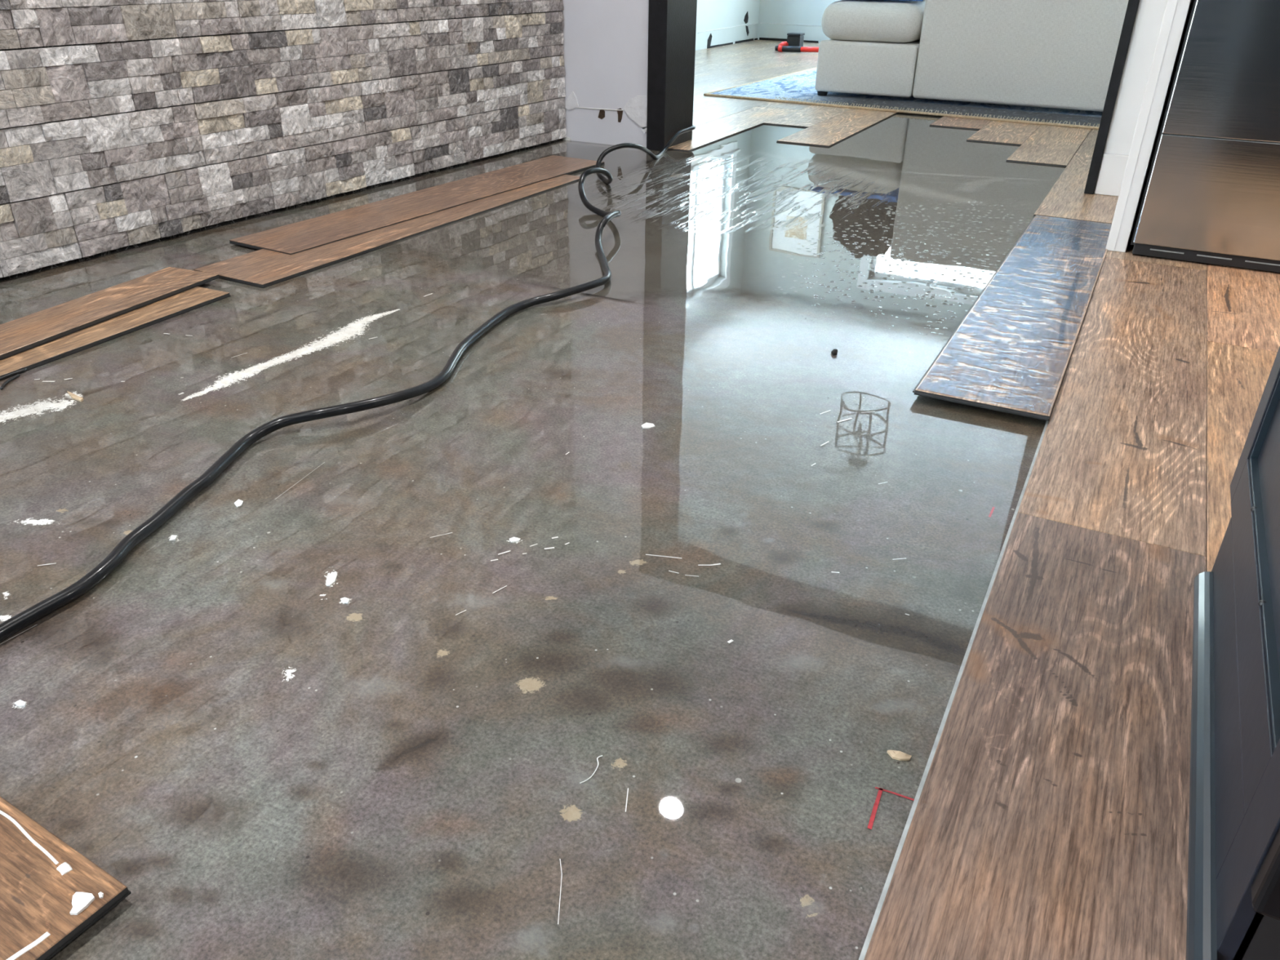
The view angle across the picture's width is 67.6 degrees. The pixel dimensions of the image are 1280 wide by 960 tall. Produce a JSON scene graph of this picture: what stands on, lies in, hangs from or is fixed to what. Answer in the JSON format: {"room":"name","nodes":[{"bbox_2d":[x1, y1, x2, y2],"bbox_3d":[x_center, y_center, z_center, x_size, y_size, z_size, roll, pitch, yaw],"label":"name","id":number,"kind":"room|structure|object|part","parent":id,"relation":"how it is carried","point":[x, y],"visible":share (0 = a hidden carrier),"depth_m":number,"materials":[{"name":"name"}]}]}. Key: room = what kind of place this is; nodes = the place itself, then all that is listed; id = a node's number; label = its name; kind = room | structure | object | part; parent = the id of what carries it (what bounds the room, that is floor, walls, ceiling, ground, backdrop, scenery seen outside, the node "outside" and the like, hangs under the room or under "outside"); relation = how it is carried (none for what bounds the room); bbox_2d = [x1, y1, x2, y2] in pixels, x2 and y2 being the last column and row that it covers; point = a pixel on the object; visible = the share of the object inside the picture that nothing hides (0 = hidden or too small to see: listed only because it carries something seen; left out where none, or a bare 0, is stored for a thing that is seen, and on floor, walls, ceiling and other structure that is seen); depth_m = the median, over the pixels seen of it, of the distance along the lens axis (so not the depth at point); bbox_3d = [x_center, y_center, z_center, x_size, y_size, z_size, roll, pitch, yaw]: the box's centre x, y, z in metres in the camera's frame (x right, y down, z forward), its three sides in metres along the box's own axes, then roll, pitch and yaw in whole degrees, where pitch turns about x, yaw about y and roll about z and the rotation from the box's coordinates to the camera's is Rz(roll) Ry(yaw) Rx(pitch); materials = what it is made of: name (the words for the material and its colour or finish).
{"room":"damaged room","nodes":[
{"label":"damaged room","id":0,"kind":"room"},
{"bbox_2d":[0,0,566,281],"bbox_3d":[-1.494,-1.634,1.709,0.126,2.572,4.570,16,32,26],"label":"wall","id":1,"kind":"structure","parent":0,"point":[125,124],"depth_m":2.66,"materials":[{"name":"stone"}]},
{"bbox_2d":[0,40,1046,959],"bbox_3d":[1.520,-0.897,3.103,8.200,0.009,12.200,15,32,24],"label":"floor","id":2,"kind":"structure","parent":0,"point":[770,588],"depth_m":1.17,"materials":[{"name":"concrete"}]},
{"bbox_2d":[0,367,27,390],"bbox_3d":[-1.157,-0.191,1.757,0.029,0.006,0.114,-1,29,-4],"label":"scrap","id":3,"kind":"object","parent":2,"relation":"on","point":[23,370],"visible":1,"depth_m":1.75,"materials":[{"name":"black plastic"}]},
{"bbox_2d":[14,699,26,706],"bbox_3d":[-0.649,0.235,1.003,0.013,0.003,0.007,15,32,24],"label":"flake","id":4,"kind":"object","parent":2,"relation":"on","point":[20,703],"visible":1,"depth_m":1.00,"materials":[{"name":"white paint"}]},
{"bbox_2d":[0,796,131,959],"bbox_3d":[-0.872,0.272,0.903,0.902,0.013,0.238,17,33,26],"label":"plank","id":5,"kind":"object","parent":2,"relation":"on","point":[51,893],"visible":1,"depth_m":0.79,"materials":[{"name":"brown wood"}]},
{"bbox_2d":[66,391,83,401],"bbox_3d":[-0.999,-0.148,1.686,0.059,0.005,0.009,20,34,31],"label":"chip","id":6,"kind":"object","parent":2,"relation":"on","point":[73,396],"visible":1,"depth_m":1.68,"materials":[{"name":"beige wood"}]},
{"bbox_2d":[0,286,231,381],"bbox_3d":[-1.297,-0.189,1.749,0.237,0.009,1.202,13,31,21],"label":"plank","id":7,"kind":"object","parent":2,"relation":"on","point":[197,297],"visible":0.46,"depth_m":1.97,"materials":[{"name":"brown wood"}]},
{"bbox_2d":[0,266,219,359],"bbox_3d":[-1.291,-0.231,1.803,0.152,0.009,1.202,11,31,19],"label":"plank","id":8,"kind":"object","parent":7,"relation":"on","point":[27,332],"visible":1,"depth_m":2.04,"materials":[{"name":"brown wood"}]},
{"bbox_2d":[168,534,177,541],"bbox_3d":[-0.628,0.078,1.288,0.007,0.003,0.013,-2,29,-5],"label":"flake","id":9,"kind":"object","parent":2,"relation":"on","point":[172,538],"visible":1,"depth_m":1.29,"materials":[{"name":"white paint"}]},
{"bbox_2d":[234,499,243,507],"bbox_3d":[-0.576,0.033,1.371,0.011,0.002,0.022,-3,29,-8],"label":"flake","id":10,"kind":"object","parent":2,"relation":"on","point":[238,503],"visible":1,"depth_m":1.37,"materials":[{"name":"white paint"}]},
{"bbox_2d":[325,571,337,586],"bbox_3d":[-0.390,0.124,1.209,0.011,0.003,0.030,-2,29,-5],"label":"flake","id":11,"kind":"object","parent":2,"relation":"on","point":[331,580],"visible":1,"depth_m":1.21,"materials":[{"name":"white paint"}]},
{"bbox_2d":[340,597,350,603],"bbox_3d":[-0.360,0.147,1.169,0.013,0.003,0.009,15,32,24],"label":"flake","id":12,"kind":"object","parent":2,"relation":"on","point":[344,600],"visible":1,"depth_m":1.17,"materials":[{"name":"white paint"}]},
{"bbox_2d":[0,124,695,642],"bbox_3d":[-0.202,-0.741,2.681,0.427,0.104,3.891,6,29,9],"label":"garden hose","id":13,"kind":"object","parent":2,"relation":"on","point":[12,625],"visible":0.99,"depth_m":1.57,"materials":[{"name":"black rubber"}]},
{"bbox_2d":[193,174,580,288],"bbox_3d":[-0.642,-0.784,2.843,0.237,0.009,1.442,15,32,24],"label":"plank","id":14,"kind":"object","parent":2,"relation":"on","point":[263,268],"visible":0.58,"depth_m":2.51,"materials":[{"name":"brown wood"}]},
{"bbox_2d":[229,155,604,254],"bbox_3d":[-0.615,-0.911,3.066,0.237,0.009,1.487,17,33,26],"label":"plank","id":15,"kind":"object","parent":2,"relation":"on","point":[304,235],"visible":1,"depth_m":2.90,"materials":[{"name":"brown wood"}]},
{"bbox_2d":[509,537,520,542],"bbox_3d":[-0.170,0.081,1.294,0.014,0.003,0.011,9,30,15],"label":"flake","id":16,"kind":"object","parent":2,"relation":"on","point":[513,539],"visible":1,"depth_m":1.29,"materials":[{"name":"white paint"}]},
{"bbox_2d":[579,755,602,783],"bbox_3d":[-0.046,0.283,0.933,0.007,0.001,0.042,13,31,22],"label":"thread","id":17,"kind":"object","parent":2,"relation":"on","point":[602,755],"visible":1,"depth_m":0.93,"materials":[{"name":"white fabric"}]},
{"bbox_2d":[641,422,654,428],"bbox_3d":[0.013,-0.092,1.612,0.022,0.003,0.020,-8,30,-16],"label":"flake","id":18,"kind":"object","parent":2,"relation":"on","point":[646,425],"visible":1,"depth_m":1.61,"materials":[{"name":"white paint"}]},
{"bbox_2d":[270,112,1066,335],"bbox_3d":[0.581,-1.187,3.607,2.016,0.001,3.444,15,32,24],"label":"puddle","id":19,"kind":"object","parent":2,"relation":"on","point":[904,213],"visible":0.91,"depth_m":2.84,"materials":[{"name":"clear liquid"}]},
{"bbox_2d":[666,106,796,151],"bbox_3d":[0.399,-1.621,4.387,0.229,0.009,1.325,15,32,24],"label":"plank","id":20,"kind":"object","parent":2,"relation":"on","point":[707,133],"visible":0.68,"depth_m":4.38,"materials":[{"name":"brown wood"}]},
{"bbox_2d":[774,32,818,52],"bbox_3d":[1.291,-3.508,7.678,0.408,0.136,0.169,15,32,24],"label":"cordless trimmer","id":21,"kind":"object","parent":2,"relation":"on","point":[794,43],"visible":0.94,"depth_m":7.67,"materials":[{"name":"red plastic"}]},
{"bbox_3d":[1.370,-3.428,7.617,0.179,0.044,0.044,12,31,19],"label":"red handle","id":22,"kind":"part","parent":21,"relation":"part of","materials":[{"name":"plastic"}]},
{"bbox_2d":[763,105,852,128],"bbox_3d":[0.959,-1.899,4.904,0.225,0.009,1.225,15,32,24],"label":"plank","id":23,"kind":"object","parent":2,"relation":"on","point":[807,117],"visible":0.64,"depth_m":4.66,"materials":[{"name":"brown wood"}]},
{"bbox_2d":[831,348,837,355],"bbox_3d":[0.389,-0.256,1.914,0.013,0.008,0.021,15,32,24],"label":"crumb","id":24,"kind":"object","parent":2,"relation":"on","point":[834,352],"visible":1,"depth_m":1.91,"materials":[{"name":"black"}]},
{"bbox_2d":[776,108,897,146],"bbox_3d":[0.962,-1.664,4.478,0.231,0.009,1.225,15,32,24],"label":"plank","id":25,"kind":"object","parent":2,"relation":"on","point":[828,132],"visible":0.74,"depth_m":4.35,"materials":[{"name":"brown wood"}]},
{"bbox_2d":[886,750,911,760],"bbox_3d":[0.258,0.274,0.953,0.023,0.005,0.011,15,32,24],"label":"chip","id":26,"kind":"object","parent":2,"relation":"on","point":[897,755],"visible":1,"depth_m":0.95,"materials":[{"name":"beige wood"}]},
{"bbox_2d":[703,66,1102,129],"bbox_3d":[2.449,-2.179,5.417,3.500,0.022,2.330,16,32,26],"label":"rug","id":27,"kind":"object","parent":2,"relation":"on","point":[797,87],"visible":0.29,"depth_m":5.02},
{"bbox_2d":[815,0,1128,111],"bbox_3d":[2.268,-2.372,4.935,2.524,0.800,0.904,15,32,24],"label":"sofa","id":28,"kind":"object","parent":27,"relation":"on","point":[1055,54],"visible":0.74,"depth_m":4.82,"materials":[{"name":"fabric"}]},
{"bbox_3d":[1.008,-2.140,5.285,0.060,0.024,0.060,15,32,24],"label":"leg","id":29,"kind":"part","parent":28,"relation":"part of","materials":[{"name":"black plastic"}]},
{"bbox_2d":[821,0,925,42],"bbox_3d":[1.393,-2.581,5.340,0.550,0.206,0.902,15,32,24],"label":"seat cushion","id":30,"kind":"object","parent":28,"relation":"on","point":[842,20],"depth_m":5.00,"materials":[{"name":"fabric"}]},
{"bbox_2d":[897,0,923,0],"bbox_3d":[1.374,-2.669,5.242,0.509,0.045,0.674,15,32,24],"label":"sheet","id":31,"kind":"object","parent":28,"relation":"on","point":[898,0],"visible":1,"depth_m":4.92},
{"bbox_2d":[929,115,991,129],"bbox_3d":[1.720,-1.873,4.877,0.234,0.009,1.125,15,32,24],"label":"plank","id":32,"kind":"object","parent":2,"relation":"on","point":[944,122],"visible":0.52,"depth_m":4.53,"materials":[{"name":"brown wood"}]},
{"bbox_2d":[966,120,1040,145],"bbox_3d":[1.795,-1.701,4.567,0.229,0.009,1.225,15,32,24],"label":"plank","id":33,"kind":"object","parent":2,"relation":"on","point":[995,131],"visible":0.7,"depth_m":4.29,"materials":[{"name":"brown wood"}]},
{"bbox_2d":[912,215,1111,421],"bbox_3d":[0.951,-0.456,2.276,0.232,0.022,1.569,15,32,24],"label":"plank","id":34,"kind":"object","parent":2,"relation":"on","point":[1011,352],"visible":1,"depth_m":2.02,"materials":[{"name":"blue wood"}]},
{"bbox_2d":[858,512,1206,959],"bbox_3d":[0.349,0.346,0.822,0.244,0.009,1.271,15,32,24],"label":"plank","id":35,"kind":"object","parent":2,"relation":"on","point":[1048,819],"visible":0.99,"depth_m":0.92,"materials":[{"name":"brown wood"}]},
{"bbox_2d":[1006,124,1091,166],"bbox_3d":[1.810,-1.479,4.166,0.223,0.009,1.225,15,32,24],"label":"plank","id":36,"kind":"object","parent":2,"relation":"on","point":[1051,145],"visible":0.72,"depth_m":4.01,"materials":[{"name":"brown wood"}]},
{"bbox_2d":[1033,152,1118,223],"bbox_3d":[1.598,-1.045,3.374,0.236,0.009,1.221,15,32,24],"label":"plank","id":37,"kind":"object","parent":2,"relation":"on","point":[1067,198],"visible":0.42,"depth_m":3.12,"materials":[{"name":"brown wood"}]},
{"bbox_2d":[1075,128,1098,153],"bbox_3d":[2.083,-1.490,4.192,0.236,0.009,0.881,15,32,24],"label":"plank","id":38,"kind":"object","parent":2,"relation":"on","point":[1087,146],"visible":0.19,"depth_m":4.08,"materials":[{"name":"brown wood"}]},
{"bbox_2d":[1014,257,1206,556],"bbox_3d":[0.989,-0.241,1.901,0.244,0.009,1.501,15,32,24],"label":"plank","id":39,"kind":"object","parent":2,"relation":"on","point":[1121,451],"visible":1,"depth_m":1.64,"materials":[{"name":"brown wood"}]},
{"bbox_2d":[1105,199,1206,270],"bbox_3d":[1.524,-0.730,2.800,0.242,0.009,0.811,15,32,24],"label":"plank","id":40,"kind":"object","parent":2,"relation":"on","point":[1128,255],"visible":0.17,"depth_m":2.52,"materials":[{"name":"brown wood"}]},
{"bbox_2d":[1105,0,1191,252],"bbox_3d":[1.470,-1.713,2.356,0.050,2.141,0.754,15,32,24],"label":"end panel","id":41,"kind":"object","parent":40,"relation":"on","point":[1176,11],"visible":1,"depth_m":2.43,"materials":[{"name":"white paint"}]},
{"bbox_2d":[1130,0,1279,272],"bbox_3d":[1.865,-1.421,2.241,0.865,1.751,0.760,15,32,24],"label":"refrigerator","id":42,"kind":"object","parent":2,"relation":"on","point":[1211,195],"visible":1,"depth_m":2.35,"materials":[{"name":"black metal"}]},
{"bbox_3d":[1.693,-0.654,2.301,0.860,0.274,0.045,15,32,24],"label":"freezer drawer","id":43,"kind":"part","parent":42,"relation":"part of","materials":[{"name":"metal"}]},
{"bbox_3d":[1.704,-1.401,1.889,0.860,1.430,0.044,15,32,24],"label":"fridge door","id":44,"kind":"part","parent":42,"relation":"part of","materials":[{"name":"metal"}]},
{"bbox_2d":[1186,346,1279,959],"bbox_3d":[0.844,-0.047,0.600,0.657,0.906,0.955,15,32,24],"label":"appliance","id":45,"kind":"object","parent":2,"relation":"on","point":[1233,900],"visible":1,"depth_m":0.87,"materials":[{"name":"grey paint"}]},
{"bbox_3d":[0.524,0.295,0.891,0.017,0.017,0.822,15,32,24],"label":"shoe molding","id":46,"kind":"part","parent":45,"relation":"part of","materials":[{"name":"silver metal"}]},
{"bbox_3d":[0.718,0.037,0.396,0.598,0.778,0.030,15,32,24],"label":"cabinet door","id":47,"kind":"part","parent":45,"relation":"part of","materials":[{"name":"black metal"}]},
{"bbox_3d":[0.631,-0.188,0.792,0.007,0.654,0.568,15,32,24],"label":"recessed panel","id":48,"kind":"part","parent":45,"relation":"part of","materials":[{"name":"grey paint"}]},
{"bbox_2d":[1206,341,1277,571],"bbox_3d":[0.978,0.021,1.427,0.238,0.009,1.311,15,32,24],"label":"plank","id":49,"kind":"object","parent":2,"relation":"on","point":[1237,376],"visible":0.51,"depth_m":1.66,"materials":[{"name":"brown wood"}]},
{"bbox_2d":[1206,263,1279,351],"bbox_3d":[1.555,-0.509,2.401,0.238,0.009,1.191,15,32,24],"label":"plank","id":50,"kind":"object","parent":2,"relation":"on","point":[1243,304],"visible":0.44,"depth_m":2.17,"materials":[{"name":"brown wood"}]},
{"bbox_2d":[695,0,759,50],"bbox_3d":[-0.167,-4.026,6.215,0.144,2.441,5.210,15,32,24],"label":"wall","id":51,"kind":"structure","parent":0,"point":[719,23],"depth_m":8.12,"materials":[{"name":"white paint"}]},
{"bbox_2d":[757,0,840,43],"bbox_3d":[3.768,-4.447,7.076,6.240,2.440,0.144,15,32,24],"label":"wall","id":52,"kind":"structure","parent":0,"point":[777,19],"depth_m":8.58,"materials":[{"name":"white paint"}]},
{"bbox_2d":[560,0,1194,192],"bbox_3d":[2.267,-1.895,2.426,6.200,2.451,0.250,15,32,24],"label":"wall","id":53,"kind":"structure","parent":0,"point":[606,44],"depth_m":3.79,"materials":[{"name":"grey paint"}]},
{"bbox_2d":[646,0,1139,194],"bbox_3d":[0.846,-2.102,3.146,1.681,2.060,0.271,15,32,24],"label":"trim","id":54,"kind":"structure","parent":53,"relation":"attached to","point":[672,24],"depth_m":3.73,"materials":[{"name":"black paint"}]},
{"bbox_2d":[1093,153,1152,199],"bbox_3d":[1.993,-0.895,2.969,1.054,0.130,0.014,15,32,24],"label":"baseboard","id":55,"kind":"structure","parent":53,"relation":"attached to","point":[1113,166],"depth_m":3.15,"materials":[{"name":"white paint"}]}
]}

